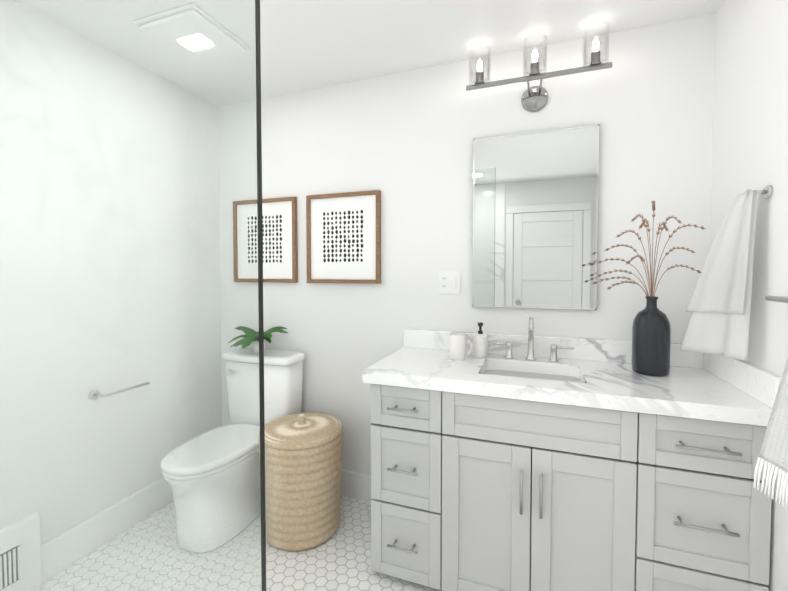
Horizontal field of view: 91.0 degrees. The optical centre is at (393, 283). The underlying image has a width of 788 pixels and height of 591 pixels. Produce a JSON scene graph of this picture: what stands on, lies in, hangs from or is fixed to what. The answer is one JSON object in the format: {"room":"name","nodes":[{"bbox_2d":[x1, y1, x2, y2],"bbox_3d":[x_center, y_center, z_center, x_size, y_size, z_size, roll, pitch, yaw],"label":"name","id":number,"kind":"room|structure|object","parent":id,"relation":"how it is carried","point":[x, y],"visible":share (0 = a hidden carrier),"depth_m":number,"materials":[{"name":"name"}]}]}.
{"room":"bathroom","nodes":[
{"label":"bathroom","id":0,"kind":"room"},
{"bbox_2d":[0,0,221,542],"bbox_3d":[-1.736,0.087,1.149,0.112,2.415,3.100,1,2,20],"label":"wall","id":1,"kind":"structure","parent":0,"point":[130,216],"depth_m":1.86,"materials":[{"name":"white paint"}]},
{"bbox_2d":[0,539,24,590],"bbox_3d":[-1.571,1.128,1.388,0.009,0.170,0.400,1,2,20],"label":"air vent","id":2,"kind":"object","parent":1,"relation":"attached to","point":[6,561],"depth_m":1.54,"materials":[{"name":"white plastic"}]},
{"bbox_2d":[0,477,172,590],"bbox_3d":[-1.421,1.118,1.863,0.035,0.310,1.572,1,2,20],"label":"baseboard","id":3,"kind":"structure","parent":1,"relation":"attached to","point":[89,539],"depth_m":1.77,"materials":[{"name":"white paint"}]},
{"bbox_2d":[88,382,149,399],"bbox_3d":[-1.366,0.530,1.937,0.073,0.048,0.254,1,2,20],"label":"rail","id":4,"kind":"object","parent":1,"relation":"attached to","point":[110,393],"depth_m":1.86,"materials":[{"name":"silver metal"}]},
{"bbox_2d":[35,495,441,590],"bbox_3d":[-0.419,1.337,0.759,2.880,0.060,3.200,1,2,20],"label":"floor","id":5,"kind":"structure","parent":0,"point":[339,559],"depth_m":1.76,"materials":[{"name":"tile"}]},
{"bbox_2d":[0,0,265,590],"bbox_3d":[-0.935,0.177,0.832,1.628,2.255,0.064,1,2,20],"label":"glass","id":6,"kind":"object","parent":5,"relation":"on","point":[257,91],"visible":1,"depth_m":0.61,"materials":[{"name":"clear glass"}]},
{"bbox_2d":[160,347,304,552],"bbox_3d":[-0.879,0.844,2.090,0.494,0.841,0.740,1,2,20],"label":"toilet","id":7,"kind":"object","parent":5,"relation":"on","point":[283,374],"visible":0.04,"depth_m":2.00,"materials":[{"name":"white ceramic"}]},
{"bbox_2d":[228,326,287,352],"bbox_3d":[-0.838,0.339,2.279,0.422,0.156,0.303,1,2,20],"label":"potted plant","id":8,"kind":"object","parent":7,"relation":"on","point":[268,334],"visible":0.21,"depth_m":2.30,"materials":[{"name":"green plant"}]},
{"bbox_2d":[258,413,342,550],"bbox_3d":[-0.475,0.972,2.005,0.426,0.591,0.427,1,2,20],"label":"hamper","id":9,"kind":"object","parent":5,"relation":"on","point":[303,467],"visible":0.83,"depth_m":1.83,"materials":[{"name":"wicker"}]},
{"bbox_2d":[363,369,771,590],"bbox_3d":[0.615,0.848,1.661,1.362,0.860,0.562,1,2,20],"label":"bathroom vanity","id":10,"kind":"object","parent":5,"relation":"on","point":[585,464],"depth_m":1.41,"materials":[{"name":"grey wood"}]},
{"bbox_2d":[362,345,771,420],"bbox_3d":[0.609,0.397,1.653,1.377,0.060,0.555,1,2,20],"label":"countertop","id":11,"kind":"structure","parent":10,"relation":"on","point":[685,389],"depth_m":1.48,"materials":[{"name":"white stone"}]},
{"bbox_2d":[449,333,471,359],"bbox_3d":[0.318,0.301,1.842,0.109,0.118,0.082,1,2,20],"label":"cup","id":12,"kind":"object","parent":11,"relation":"on","point":[458,341],"visible":1,"depth_m":1.81,"materials":[{"name":"white ceramic"}]},
{"bbox_2d":[473,322,487,357],"bbox_3d":[0.421,0.276,1.891,0.072,0.166,0.078,1,2,20],"label":"soap dispenser","id":13,"kind":"object","parent":11,"relation":"on","point":[480,344],"visible":1,"depth_m":1.87,"materials":[{"name":"white ceramic"}]},
{"bbox_2d":[491,317,573,361],"bbox_3d":[0.637,0.259,1.802,0.370,0.206,0.116,1,2,20],"label":"faucet","id":14,"kind":"object","parent":11,"relation":"on","point":[531,353],"visible":1,"depth_m":1.82,"materials":[{"name":"silver metal"}]},
{"bbox_2d":[590,200,705,376],"bbox_3d":[0.967,0.018,1.534,0.341,0.704,0.278,1,2,20],"label":"vase","id":15,"kind":"object","parent":11,"relation":"on","point":[651,337],"visible":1,"depth_m":1.55,"materials":[{"name":"black ceramic"}]},
{"bbox_2d":[13,0,724,105],"bbox_3d":[-0.419,-1.136,0.682,2.880,0.060,3.200,1,2,20],"label":"ceiling","id":16,"kind":"structure","parent":0,"point":[307,44],"depth_m":1.75,"materials":[{"name":"white paint"}]},
{"bbox_2d":[134,3,250,63],"bbox_3d":[-0.912,-1.124,1.779,0.340,0.032,0.340,1,2,20],"label":"fan","id":17,"kind":"object","parent":16,"relation":"attached to","point":[201,37],"depth_m":1.73,"materials":[{"name":"white plastic"}]},
{"bbox_2d":[218,13,715,474],"bbox_3d":[0.114,0.055,2.175,2.880,2.415,0.100,1,2,20],"label":"wall","id":18,"kind":"structure","parent":0,"point":[402,142],"depth_m":2.05,"materials":[{"name":"white paint"}]},
{"bbox_2d":[233,197,297,282],"bbox_3d":[-0.815,-0.266,2.436,0.470,0.520,0.030,1,2,20],"label":"picture frame","id":19,"kind":"object","parent":18,"relation":"attached to","point":[280,240],"visible":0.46,"depth_m":2.42,"materials":[{"name":"white paper"}]},
{"bbox_2d":[306,190,380,283],"bbox_3d":[-0.298,-0.260,2.247,0.470,0.520,0.030,1,2,20],"label":"picture frame","id":20,"kind":"object","parent":18,"relation":"attached to","point":[343,236],"visible":0.96,"depth_m":2.24,"materials":[{"name":"white paper"}]},
{"bbox_2d":[341,470,370,501],"bbox_3d":[-0.554,1.181,2.394,1.300,0.150,0.016,1,2,20],"label":"baseboard","id":21,"kind":"structure","parent":18,"relation":"attached to","point":[357,485],"depth_m":2.26,"materials":[{"name":"white paint"}]},
{"bbox_2d":[439,271,459,293],"bbox_3d":[0.292,-0.004,2.049,0.116,0.120,0.011,1,2,20],"label":"outlet","id":22,"kind":"object","parent":18,"relation":"attached to","point":[449,282],"visible":1,"depth_m":2.05,"materials":[{"name":"white plastic"}]},
{"bbox_2d":[472,124,598,309],"bbox_3d":[0.674,-0.304,1.891,0.570,0.850,0.027,1,2,20],"label":"mirror","id":23,"kind":"object","parent":18,"relation":"attached to","point":[535,219],"visible":0.98,"depth_m":1.87,"materials":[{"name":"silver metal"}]},
{"bbox_2d":[466,21,611,111],"bbox_3d":[0.657,-0.972,1.807,0.630,0.286,0.156,1,2,20],"label":"sconce","id":24,"kind":"object","parent":18,"relation":"attached to","point":[534,98],"visible":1,"depth_m":1.79,"materials":[{"name":"silver metal"}]},
{"bbox_2d":[403,329,701,368],"bbox_3d":[0.701,0.309,1.901,1.377,0.100,0.020,1,2,20],"label":"backsplash","id":25,"kind":"structure","parent":18,"relation":"attached to","point":[585,349],"depth_m":1.86,"materials":[{"name":"white stone"}]},
{"bbox_2d":[710,0,787,590],"bbox_3d":[0.869,0.117,0.196,0.100,2.415,3.100,1,2,20],"label":"wall","id":26,"kind":"structure","parent":0,"point":[750,133],"depth_m":1.29,"materials":[{"name":"white paint"}]},
{"bbox_2d":[680,185,772,360],"bbox_3d":[1.157,-0.025,1.367,0.166,0.587,0.253,1,2,20],"label":"towel","id":27,"kind":"object","parent":26,"relation":"attached to","point":[719,307],"visible":1,"depth_m":1.33,"materials":[{"name":"white fabric"}]},
{"bbox_2d":[702,353,781,408],"bbox_3d":[1.243,0.324,1.408,0.020,0.100,0.535,1,2,20],"label":"backsplash","id":28,"kind":"structure","parent":26,"relation":"attached to","point":[763,385],"depth_m":1.33,"materials":[{"name":"white stone"}]},
{"bbox_2d":[753,295,787,508],"bbox_3d":[0.973,0.288,0.856,0.155,0.513,0.600,1,2,20],"label":"towel","id":29,"kind":"object","parent":26,"relation":"attached to","point":[773,453],"visible":1,"depth_m":0.97,"materials":[{"name":"white fabric"}]}
]}

